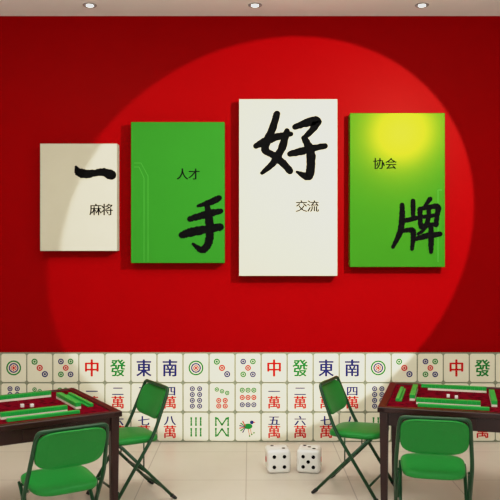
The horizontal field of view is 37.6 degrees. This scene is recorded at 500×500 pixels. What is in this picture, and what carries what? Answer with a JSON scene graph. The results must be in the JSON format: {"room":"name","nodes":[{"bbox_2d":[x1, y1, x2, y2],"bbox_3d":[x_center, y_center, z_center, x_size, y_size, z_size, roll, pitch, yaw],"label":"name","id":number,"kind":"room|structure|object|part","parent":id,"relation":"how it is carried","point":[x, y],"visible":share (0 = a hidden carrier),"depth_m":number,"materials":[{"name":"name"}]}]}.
{"room":"games hall","nodes":[
{"label":"games hall","id":0,"kind":"room"},
{"bbox_2d":[0,16,499,351],"bbox_3d":[0.000,-0.199,6.930,7.400,4.177,0.120,0,0,0],"label":"wall","id":1,"kind":"structure","parent":0,"point":[64,79],"depth_m":6.87,"materials":[{"name":"red paint"}]},
{"bbox_2d":[40,144,118,250],"bbox_3d":[-1.575,-0.484,6.810,0.707,0.987,0.120,0,0,0],"label":"board","id":2,"kind":"object","parent":1,"relation":"attached to","point":[66,198],"visible":1,"depth_m":6.75,"materials":[{"name":"beige"}]},
{"bbox_2d":[74,166,115,179],"bbox_3d":[-1.420,-0.710,6.748,0.387,0.130,0.001,0,0,0],"label":"calligraphy","id":3,"kind":"object","parent":2,"relation":"attached to","point":[109,174],"visible":1,"depth_m":6.75,"materials":[{"name":"black paint"}]},
{"bbox_2d":[89,204,112,214],"bbox_3d":[-1.367,-0.372,6.749,0.217,0.107,0.001,0,0,0],"label":"lettering","id":4,"kind":"object","parent":2,"relation":"attached to","point":[103,206],"visible":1,"depth_m":6.75,"materials":[{"name":"black paint"}]},
{"bbox_2d":[131,122,224,262],"bbox_3d":[-0.663,-0.528,6.810,0.859,1.295,0.120,0,0,0],"label":"board","id":5,"kind":"object","parent":1,"relation":"attached to","point":[162,203],"visible":1,"depth_m":6.75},
{"bbox_2d":[177,168,199,179],"bbox_3d":[-0.568,-0.698,6.749,0.210,0.102,0.001,0,0,0],"label":"lettering","id":6,"kind":"object","parent":5,"relation":"attached to","point":[195,171],"visible":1,"depth_m":6.75,"materials":[{"name":"black paint"}]},
{"bbox_2d":[179,195,223,252],"bbox_3d":[-0.448,-0.237,6.748,0.416,0.533,0.001,0,0,0],"label":"calligraphy","id":7,"kind":"object","parent":5,"relation":"attached to","point":[210,228],"visible":1,"depth_m":6.75,"materials":[{"name":"black paint"}]},
{"bbox_2d":[0,352,499,441],"bbox_3d":[0.000,1.372,6.856,7.180,0.832,0.025,0,0,0],"label":"tile mural","id":8,"kind":"object","parent":1,"relation":"attached to","point":[213,396],"visible":0.62,"depth_m":6.84,"materials":[{"name":"white tile"}]},
{"bbox_2d":[239,99,336,275],"bbox_3d":[0.351,-0.574,6.810,0.904,1.625,0.120,0,0,0],"label":"board","id":9,"kind":"object","parent":1,"relation":"attached to","point":[275,239],"visible":1,"depth_m":6.75,"materials":[{"name":"beige"}]},
{"bbox_2d":[253,111,327,179],"bbox_3d":[0.372,-0.960,6.747,0.688,0.640,0.002,0,0,0],"label":"calligraphy","id":10,"kind":"object","parent":9,"relation":"attached to","point":[314,122],"visible":1,"depth_m":6.75,"materials":[{"name":"black paint"}]},
{"bbox_2d":[296,200,318,211],"bbox_3d":[0.526,-0.404,6.749,0.215,0.108,0.001,0,0,0],"label":"lettering","id":11,"kind":"object","parent":9,"relation":"attached to","point":[312,205],"visible":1,"depth_m":6.75,"materials":[{"name":"black paint"}]},
{"bbox_2d":[348,113,444,266],"bbox_3d":[1.354,-0.551,6.810,0.872,1.414,0.120,0,0,0],"label":"board","id":12,"kind":"object","parent":1,"relation":"attached to","point":[415,141],"visible":1,"depth_m":6.75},
{"bbox_2d":[373,158,395,168],"bbox_3d":[1.240,-0.794,6.749,0.216,0.103,0.001,0,0,0],"label":"lettering","id":13,"kind":"object","parent":12,"relation":"attached to","point":[379,160],"visible":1,"depth_m":6.75,"materials":[{"name":"black paint"}]},
{"bbox_2d":[391,197,441,253],"bbox_3d":[1.531,-0.227,6.746,0.472,0.526,0.004,0,0,0],"label":"calligraphy","id":14,"kind":"object","parent":12,"relation":"attached to","point":[430,235],"visible":1,"depth_m":6.75,"materials":[{"name":"black paint"}]},
{"bbox_2d":[0,442,499,499],"bbox_3d":[0.000,1.840,2.620,7.200,0.100,8.500,0,0,0],"label":"floor","id":15,"kind":"structure","parent":0,"point":[188,470],"depth_m":5.83,"materials":[{"name":"tile"}]},
{"bbox_2d":[0,388,121,499],"bbox_3d":[-1.470,1.410,4.850,0.950,0.760,0.950,0,0,-32],"label":"table","id":16,"kind":"object","parent":15,"relation":"on","point":[24,431],"visible":0.72,"depth_m":4.68,"materials":[{"name":"brown wood"}]},
{"bbox_2d":[0,390,80,419],"bbox_3d":[-1.470,1.016,4.850,0.570,0.040,0.570,0,0,-32],"label":"tiles","id":17,"kind":"structure","parent":16,"relation":"on","point":[66,399],"depth_m":4.83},
{"bbox_2d":[6,392,92,421],"bbox_3d":[-1.470,1.025,4.850,0.750,0.022,0.750,0,0,-32],"label":"racks","id":18,"kind":"object","parent":16,"relation":"on","point":[83,401],"depth_m":4.59,"materials":[{"name":"green plastic"}]},
{"bbox_3d":[-1.470,1.092,4.850,0.950,0.125,0.950,0,0,-32],"label":"frame","id":19,"kind":"part","parent":16,"relation":"part of","materials":[{"name":"brown wood"}]},
{"bbox_2d":[17,422,108,499],"bbox_3d":[-1.085,1.384,4.247,0.482,0.812,0.529,0,0,-32],"label":"folding chair","id":20,"kind":"object","parent":15,"relation":"on","point":[60,454],"visible":1,"depth_m":4.12,"materials":[{"name":"green plastic"}]},
{"bbox_3d":[-1.108,1.337,4.283,0.393,0.057,0.400,0,0,-32],"label":"seat","id":21,"kind":"part","parent":20,"relation":"part of","materials":[{"name":"green plastic"}]},
{"bbox_3d":[-0.991,1.105,4.095,0.400,0.225,0.131,0,0,-32],"label":"backrest","id":22,"kind":"part","parent":20,"relation":"part of","materials":[{"name":"green plastic"}]},
{"bbox_2d":[86,379,176,499],"bbox_3d":[-0.857,1.384,5.325,0.529,0.812,0.482,0,0,-32],"label":"folding chair","id":23,"kind":"object","parent":15,"relation":"on","point":[152,397],"visible":0.88,"depth_m":5.29,"materials":[{"name":"green plastic"}]},
{"bbox_3d":[-0.893,1.337,5.302,0.400,0.057,0.393,0,0,-32],"label":"seat","id":24,"kind":"part","parent":23,"relation":"part of","materials":[{"name":"green plastic"}]},
{"bbox_3d":[-0.705,1.105,5.419,0.131,0.225,0.400,0,0,-32],"label":"backrest","id":25,"kind":"part","parent":23,"relation":"part of","materials":[{"name":"green plastic"}]},
{"bbox_2d":[265,445,290,472],"bbox_3d":[0.225,1.694,5.970,0.194,0.192,0.194,0,0,-6],"label":"die","id":26,"kind":"object","parent":15,"relation":"on","point":[277,457],"visible":1,"depth_m":5.88,"materials":[{"name":"white plastic"}]},
{"bbox_2d":[297,444,321,472],"bbox_3d":[0.482,1.694,5.970,0.194,0.192,0.194,0,0,10],"label":"die","id":27,"kind":"object","parent":15,"relation":"on","point":[309,457],"visible":1,"depth_m":5.88,"materials":[{"name":"white plastic"}]},
{"bbox_2d":[311,376,393,499],"bbox_3d":[0.775,1.384,5.482,0.529,0.812,0.482,0,0,26],"label":"folding chair","id":28,"kind":"object","parent":15,"relation":"on","point":[333,394],"visible":0.86,"depth_m":5.39,"materials":[{"name":"green plastic"}]},
{"bbox_3d":[0.614,1.105,5.559,0.131,0.225,0.400,0,0,26],"label":"backrest","id":29,"kind":"part","parent":28,"relation":"part of","materials":[{"name":"green plastic"}]},
{"bbox_3d":[0.814,1.337,5.463,0.400,0.057,0.393,0,0,26],"label":"seat","id":30,"kind":"part","parent":28,"relation":"part of","materials":[{"name":"green plastic"}]},
{"bbox_2d":[394,415,473,499],"bbox_3d":[1.125,1.384,4.513,0.482,0.812,0.529,0,0,12],"label":"folding chair","id":31,"kind":"object","parent":15,"relation":"on","point":[433,441],"visible":1,"depth_m":4.37,"materials":[{"name":"green plastic"}]},
{"bbox_3d":[1.133,1.337,4.555,0.393,0.057,0.400,0,0,12],"label":"seat","id":32,"kind":"part","parent":31,"relation":"part of","materials":[{"name":"green plastic"}]},
{"bbox_3d":[1.089,1.105,4.338,0.400,0.225,0.131,0,0,12],"label":"backrest","id":33,"kind":"part","parent":31,"relation":"part of","materials":[{"name":"green plastic"}]},
{"bbox_2d":[377,382,499,499],"bbox_3d":[1.420,1.410,5.150,0.950,0.760,0.950,0,0,16],"label":"table","id":34,"kind":"object","parent":15,"relation":"on","point":[389,409],"visible":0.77,"depth_m":4.83,"materials":[{"name":"brown wood"}]},
{"bbox_3d":[1.420,1.092,5.150,0.950,0.125,0.950,0,0,16],"label":"frame","id":35,"kind":"part","parent":34,"relation":"part of","materials":[{"name":"brown wood"}]},
{"bbox_2d":[396,384,488,410],"bbox_3d":[1.420,1.025,5.150,0.750,0.022,0.750,0,0,16],"label":"racks","id":36,"kind":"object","parent":34,"relation":"on","point":[399,397],"depth_m":4.82,"materials":[{"name":"green plastic"}]},
{"bbox_2d":[0,0,499,15],"bbox_3d":[0.000,-2.237,2.620,7.200,0.100,8.500,0,0,0],"label":"ceiling","id":37,"kind":"structure","parent":0,"point":[7,7],"depth_m":6.66,"materials":[{"name":"white paint"}]},
{"bbox_2d":[83,3,96,7],"bbox_3d":[-1.430,-2.182,6.560,0.124,0.010,0.124,0,0,0],"label":"recessed light","id":38,"kind":"object","parent":37,"relation":"in","point":[88,5],"visible":1,"depth_m":6.54,"materials":[{"name":"grey"}]},
{"bbox_2d":[248,3,261,7],"bbox_3d":[0.045,-2.182,6.560,0.124,0.010,0.124,0,0,0],"label":"recessed light","id":39,"kind":"object","parent":37,"relation":"in","point":[252,5],"visible":1,"depth_m":6.54,"materials":[{"name":"grey glass"}]},
{"bbox_2d":[415,3,428,7],"bbox_3d":[1.535,-2.182,6.560,0.124,0.010,0.124,0,0,0],"label":"recessed light","id":40,"kind":"object","parent":37,"relation":"in","point":[419,5],"visible":1,"depth_m":6.54,"materials":[{"name":"grey"}]},
{"bbox_2d":[410,384,496,406],"bbox_3d":[1.420,1.016,5.150,0.570,0.040,0.570,0,0,16],"label":"tiles","id":41,"kind":"structure","parent":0,"point":[439,387],"depth_m":5.05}
]}

